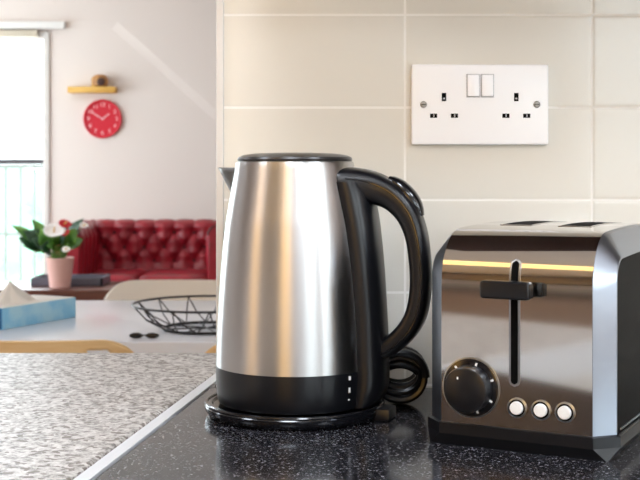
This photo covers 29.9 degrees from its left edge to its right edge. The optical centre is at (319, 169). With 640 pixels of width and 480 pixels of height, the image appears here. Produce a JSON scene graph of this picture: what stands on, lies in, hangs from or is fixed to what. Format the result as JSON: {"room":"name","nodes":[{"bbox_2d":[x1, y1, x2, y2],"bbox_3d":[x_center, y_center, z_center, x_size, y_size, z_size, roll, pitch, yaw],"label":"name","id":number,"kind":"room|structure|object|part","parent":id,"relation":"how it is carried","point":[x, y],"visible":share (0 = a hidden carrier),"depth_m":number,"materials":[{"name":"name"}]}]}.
{"room":"kitchen","nodes":[
{"label":"kitchen","id":0,"kind":"room"},
{"bbox_2d":[0,29,215,256],"bbox_3d":[-0.750,-0.140,9.280,6.700,2.550,0.160,0,0,0],"label":"wall","id":1,"kind":"structure","parent":0,"point":[160,163],"depth_m":9.20,"materials":[{"name":"beige paint"}]},
{"bbox_2d":[0,30,37,36],"bbox_3d":[-2.742,-1.041,9.160,1.176,0.050,0.040,0,0,0],"label":"roller blind","id":2,"kind":"object","parent":1,"relation":"attached to","point":[3,33],"visible":1,"depth_m":9.14,"materials":[{"name":"beige fabric"}]},
{"bbox_2d":[0,38,43,273],"bbox_3d":[-2.732,0.020,9.250,1.235,2.070,0.060,0,0,0],"label":"window","id":3,"kind":"structure","parent":1,"relation":"in","point":[2,161],"depth_m":9.22,"materials":[{"name":"white"}]},
{"bbox_2d":[0,32,48,273],"bbox_3d":[-2.732,0.040,9.190,1.317,2.190,0.020,0,0,0],"label":"trim","id":4,"kind":"structure","parent":1,"relation":"attached to","point":[45,35],"depth_m":9.18,"materials":[{"name":"white"}]},
{"bbox_2d":[0,21,64,28],"bbox_3d":[-2.923,-1.104,9.154,1.952,0.054,0.058,0,0,0],"label":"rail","id":5,"kind":"structure","parent":1,"relation":"attached to","point":[3,24],"depth_m":9.12,"materials":[{"name":"white metal"}]},
{"bbox_2d":[67,86,116,92],"bbox_3d":[-1.733,-0.610,9.140,0.360,0.046,0.120,0,0,0],"label":"wall shelf","id":6,"kind":"object","parent":1,"relation":"attached to","point":[70,89],"visible":1,"depth_m":9.08,"materials":[{"name":"yellow wood"}]},
{"bbox_2d":[91,74,108,85],"bbox_3d":[-1.675,-0.680,9.140,0.128,0.095,0.128,0,0,0],"label":"ornament","id":7,"kind":"object","parent":6,"relation":"on","point":[96,80],"visible":0.97,"depth_m":9.09,"materials":[{"name":"brown wood"}]},
{"bbox_2d":[83,99,121,137],"bbox_3d":[-1.664,-0.391,9.184,0.298,0.298,0.030,0,0,0],"label":"wall clock","id":8,"kind":"object","parent":1,"relation":"attached to","point":[102,118],"visible":1,"depth_m":9.18,"materials":[{"name":"red plastic"}]},
{"bbox_2d":[0,0,215,121],"bbox_3d":[-0.750,-0.661,9.191,6.298,1.506,0.015,0,0,0],"label":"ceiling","id":9,"kind":"structure","parent":1,"relation":"attached to","point":[177,37],"depth_m":9.18,"materials":[{"name":"beige paint"}]},
{"bbox_2d":[224,0,639,387],"bbox_3d":[1.146,-0.140,1.357,2.508,2.550,0.120,0,0,0],"label":"tiled wall","id":10,"kind":"structure","parent":0,"point":[301,76],"depth_m":1.30,"materials":[{"name":"beige tile"}]},
{"bbox_2d":[216,0,223,386],"bbox_3d":[-0.108,-0.590,1.305,0.008,1.648,0.024,0,0,0],"label":"trim","id":11,"kind":"structure","parent":10,"relation":"attached to","point":[219,3],"depth_m":1.29,"materials":[{"name":"white tile"}]},
{"bbox_2d":[411,64,547,144],"bbox_3d":[0.172,-0.070,1.290,0.147,0.086,0.013,0,0,0],"label":"wall socket","id":12,"kind":"object","parent":10,"relation":"attached to","point":[452,104],"visible":1,"depth_m":1.29,"materials":[{"name":"white plastic"}]},
{"bbox_2d":[467,75,478,95],"bbox_3d":[0.164,-0.090,1.286,0.012,0.023,0.005,0,0,0],"label":"rocker switch","id":13,"kind":"object","parent":12,"relation":"attached to","point":[472,80],"depth_m":1.28,"materials":[{"name":"white plastic"}]},
{"bbox_2d":[481,75,492,95],"bbox_3d":[0.179,-0.090,1.286,0.012,0.023,0.005,0,0,0],"label":"rocker switch","id":14,"kind":"object","parent":12,"relation":"attached to","point":[486,80],"depth_m":1.28,"materials":[{"name":"white plastic"}]},
{"bbox_3d":[-0.750,1.185,3.450,6.700,0.100,11.900,0,0,0],"label":"floor","id":15,"kind":"structure","parent":0,"visible":0},
{"bbox_2d":[0,281,124,299],"bbox_3d":[-1.750,0.917,7.270,1.300,0.435,0.540,0,0,0],"label":"coffee table","id":16,"kind":"object","parent":15,"relation":"on","point":[79,292],"visible":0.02,"depth_m":7.00,"materials":[{"name":"brown wood"}]},
{"bbox_2d":[11,218,87,288],"bbox_3d":[-1.598,0.493,7.097,0.463,0.413,0.232,0,0,0],"label":"potted plant","id":17,"kind":"object","parent":16,"relation":"on","point":[43,239],"visible":1,"depth_m":7.07,"materials":[{"name":"green plant"}]},
{"bbox_3d":[-1.551,0.351,7.016,0.130,0.074,0.060,0,0,0],"label":"white flower","id":18,"kind":"part","parent":17,"relation":"part of","materials":[{"name":"white plant"}]},
{"bbox_3d":[-1.545,0.610,7.130,0.166,0.180,0.166,0,0,0],"label":"pot","id":19,"kind":"part","parent":17,"relation":"part of","materials":[{"name":"pink ceramic"}]},
{"bbox_3d":[-1.493,0.311,7.034,0.076,0.045,0.034,0,0,-14],"label":"red flower","id":20,"kind":"part","parent":17,"relation":"part of","materials":[{"name":"red plant"}]},
{"bbox_3d":[-1.480,0.461,6.995,0.050,0.032,0.017,0,0,0],"label":"white flower","id":21,"kind":"part","parent":17,"relation":"part of","materials":[{"name":"white plant"}]},
{"bbox_3d":[-1.391,0.325,7.075,0.050,0.031,0.020,0,0,-10],"label":"white flower","id":22,"kind":"part","parent":17,"relation":"part of","materials":[{"name":"white plant"}]},
{"bbox_2d":[31,274,110,285],"bbox_3d":[-1.525,0.675,7.360,0.434,0.050,0.274,0,0,0],"label":"book","id":23,"kind":"object","parent":16,"relation":"on","point":[42,279],"visible":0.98,"depth_m":7.22,"materials":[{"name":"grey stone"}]},
{"bbox_2d":[0,339,133,352],"bbox_3d":[-0.585,0.742,2.673,0.454,0.790,0.485,0,0,0],"label":"dining chair","id":24,"kind":"object","parent":15,"relation":"on","point":[6,346],"visible":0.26,"depth_m":2.44,"materials":[{"name":"beige wood"}]},
{"bbox_2d":[0,300,215,352],"bbox_3d":[-0.550,0.760,3.120,2.000,0.750,0.860,0,0,0],"label":"dining table","id":25,"kind":"object","parent":15,"relation":"on","point":[113,320],"visible":0.04,"depth_m":2.92,"materials":[{"name":"white"}]},
{"bbox_2d":[0,281,75,329],"bbox_3d":[-0.765,0.332,3.043,0.140,0.107,0.285,0,0,26],"label":"tissue box","id":26,"kind":"object","parent":25,"relation":"on","point":[18,308],"visible":1,"depth_m":3.00,"materials":[{"name":"blue cardboard"}]},
{"bbox_3d":[-0.827,0.359,2.915,0.138,0.050,0.002,0,0,26],"label":"panel","id":27,"kind":"part","parent":26,"relation":"part of","materials":[{"name":"blue cardboard"}]},
{"bbox_3d":[-0.764,0.333,3.043,0.136,0.001,0.280,0,0,26],"label":"panel","id":28,"kind":"part","parent":26,"relation":"part of","materials":[{"name":"white"}]},
{"bbox_2d":[129,333,158,337],"bbox_3d":[-0.402,0.378,2.748,0.068,0.014,0.014,0,0,0],"label":"eyeglasses","id":29,"kind":"object","parent":25,"relation":"on","point":[132,335],"visible":1,"depth_m":2.74,"materials":[{"name":"black plastic"}]},
{"bbox_2d":[131,295,215,334],"bbox_3d":[-0.273,0.352,2.900,0.362,0.064,0.362,0,0,0],"label":"wire basket","id":30,"kind":"object","parent":25,"relation":"on","point":[183,324],"visible":0.6,"depth_m":2.86,"materials":[{"name":"black metal"}]},
{"bbox_2d":[54,219,215,280],"bbox_3d":[-1.165,0.743,8.370,1.203,0.783,0.900,0,0,0],"label":"sofa","id":31,"kind":"object","parent":15,"relation":"on","point":[124,249],"visible":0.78,"depth_m":8.55,"materials":[{"name":"leather"}]},
{"bbox_3d":[-1.675,0.696,7.956,0.170,0.677,0.060,0,0,0],"label":"arm","id":32,"kind":"part","parent":31,"relation":"part of","materials":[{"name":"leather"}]},
{"bbox_3d":[-1.668,0.572,8.280,0.196,0.427,0.700,0,0,0],"label":"arm","id":33,"kind":"part","parent":31,"relation":"part of","materials":[{"name":"leather"}]},
{"bbox_2d":[91,269,146,280],"bbox_3d":[-1.401,0.758,8.240,0.369,0.134,0.630,0,0,0],"label":"seat cushion","id":34,"kind":"object","parent":31,"relation":"on","point":[116,274],"depth_m":8.11,"materials":[{"name":"leather"}]},
{"bbox_3d":[-1.165,0.559,8.633,0.970,0.412,0.221,0,0,0],"label":"backrest","id":35,"kind":"part","parent":31,"relation":"part of","materials":[{"name":"leather"}]},
{"bbox_2d":[139,269,207,279],"bbox_3d":[-0.979,0.758,8.240,0.469,0.134,0.630,0,0,0],"label":"seat cushion","id":36,"kind":"object","parent":31,"relation":"on","point":[147,274],"depth_m":8.01,"materials":[{"name":"leather"}]},
{"bbox_3d":[-0.662,0.572,8.280,0.196,0.427,0.700,0,0,0],"label":"arm","id":37,"kind":"part","parent":31,"relation":"part of","materials":[{"name":"leather"}]},
{"bbox_3d":[-0.655,0.696,7.956,0.170,0.677,0.060,0,0,0],"label":"arm","id":38,"kind":"part","parent":31,"relation":"part of","materials":[{"name":"leather"}]},
{"bbox_2d":[104,280,215,299],"bbox_3d":[-0.450,0.740,3.538,0.454,0.793,0.485,0,0,0],"label":"dining chair","id":39,"kind":"object","parent":15,"relation":"on","point":[131,289],"visible":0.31,"depth_m":3.76,"materials":[{"name":"tan plywood"},{"name":"polished steel"}]},
{"bbox_2d":[205,345,215,352],"bbox_3d":[-0.035,0.742,2.673,0.454,0.790,0.485,0,0,0],"label":"dining chair","id":40,"kind":"object","parent":15,"relation":"on","point":[213,349],"visible":0.02,"depth_m":2.46,"materials":[{"name":"beige wood"}]},
{"bbox_3d":[1.111,0.705,1.028,2.578,0.860,0.536,0,0,0],"label":"trim","id":41,"kind":"structure","parent":15,"relation":"on","visible":0},
{"bbox_2d":[94,388,639,479],"bbox_3d":[1.101,0.255,1.018,2.594,0.040,0.556,0,0,0],"label":"countertop","id":42,"kind":"structure","parent":41,"relation":"on","point":[192,445],"depth_m":0.98,"materials":[{"name":"black stone"}]},
{"bbox_2d":[205,393,395,430],"bbox_3d":[-0.019,0.228,1.158,0.185,0.013,0.174,0,0,18],"label":"stand","id":43,"kind":"object","parent":42,"relation":"on","point":[381,411],"visible":0.56,"depth_m":1.09,"materials":[{"name":"black plastic"}]},
{"bbox_2d":[216,153,431,414],"bbox_3d":[-0.009,0.103,1.143,0.152,0.239,0.198,0,0,-43],"label":"kettle","id":44,"kind":"object","parent":43,"relation":"on","point":[302,322],"visible":1,"depth_m":1.10,"materials":[{"name":"silver metal"}]},
{"bbox_3d":[-0.085,0.015,1.180,0.033,0.035,0.053,0,0,18],"label":"spout","id":45,"kind":"part","parent":44,"relation":"part of","materials":[{"name":"silver metal"}]},
{"bbox_3d":[-0.024,-0.013,1.160,0.111,0.008,0.111,0,0,18],"label":"lid","id":46,"kind":"part","parent":44,"relation":"part of","materials":[{"name":"black plastic"}]},
{"bbox_3d":[0.058,0.091,1.133,0.095,0.188,0.067,0,0,18],"label":"handle","id":47,"kind":"part","parent":44,"relation":"part of","materials":[{"name":"black plastic"}]},
{"bbox_2d":[362,404,395,420],"bbox_3d":[0.056,0.229,1.134,0.028,0.011,0.028,0,0,18],"label":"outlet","id":48,"kind":"object","parent":43,"relation":"attached to","point":[378,412],"depth_m":1.12,"materials":[{"name":"black plastic"}]},
{"bbox_2d":[383,346,429,403],"bbox_3d":[0.080,0.206,1.205,0.058,0.058,0.039,0,0,0],"label":"power cord","id":49,"kind":"object","parent":42,"relation":"on","point":[407,390],"visible":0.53,"depth_m":1.19,"materials":[{"name":"black plastic"}]},
{"bbox_2d":[428,221,639,461],"bbox_3d":[0.217,0.142,1.103,0.169,0.186,0.282,0,0,28],"label":"toaster","id":50,"kind":"object","parent":42,"relation":"on","point":[536,324],"visible":1,"depth_m":1.00,"materials":[{"name":"silver metal"}]},
{"bbox_3d":[0.124,0.184,1.010,0.039,0.039,0.015,0,0,28],"label":"knob","id":51,"kind":"part","parent":50,"relation":"part of","materials":[{"name":"black plastic"}]},
{"bbox_3d":[0.153,0.099,0.985,0.043,0.015,0.012,0,0,28],"label":"lever","id":52,"kind":"part","parent":50,"relation":"part of","materials":[{"name":"black plastic"}]},
{"bbox_3d":[0.289,0.143,1.077,0.009,0.145,0.219,0,0,28],"label":"panel","id":53,"kind":"part","parent":50,"relation":"part of","materials":[{"name":"black"}]},
{"bbox_3d":[0.293,0.213,1.075,0.001,0.002,0.195,0,0,28],"label":"trim","id":54,"kind":"part","parent":50,"relation":"part of","materials":[{"name":"silver metal"}]},
{"bbox_3d":[-0.815,0.705,0.905,1.369,0.860,1.090,0,0,0],"label":"trim","id":55,"kind":"structure","parent":15,"relation":"on","visible":0},
{"bbox_2d":[0,353,215,479],"bbox_3d":[-0.850,0.254,0.912,1.499,0.043,1.225,0,0,0],"label":"countertop","id":56,"kind":"structure","parent":55,"relation":"on","point":[64,416],"depth_m":1.19,"materials":[{"name":"stone"}]},
{"bbox_3d":[-3.000,1.185,10.285,4.000,0.099,1.830,0,0,0],"label":"floor","id":57,"kind":"structure","parent":0,"visible":0},
{"bbox_2d":[0,164,42,280],"bbox_3d":[-3.000,0.542,10.600,2.200,1.185,0.040,0,0,0],"label":"balcony railing","id":58,"kind":"object","parent":57,"relation":"on","point":[5,233],"visible":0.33,"depth_m":10.59,"materials":[{"name":"grey metal"}]},
{"bbox_3d":[-3.000,0.565,10.600,2.200,0.030,0.030,0,0,0],"label":"rail","id":59,"kind":"part","parent":58,"relation":"part of","materials":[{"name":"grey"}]},
{"bbox_3d":[-3.000,-0.033,10.600,2.200,0.035,0.040,0,0,0],"label":"rail","id":60,"kind":"part","parent":58,"relation":"part of","materials":[{"name":"grey metal"}]},
{"label":"outside","id":61,"kind":"structure","parent":0,"visible":0},
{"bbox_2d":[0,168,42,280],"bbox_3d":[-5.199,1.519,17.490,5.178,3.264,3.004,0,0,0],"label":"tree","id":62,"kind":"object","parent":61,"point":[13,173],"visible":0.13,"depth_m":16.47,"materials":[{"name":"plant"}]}
]}

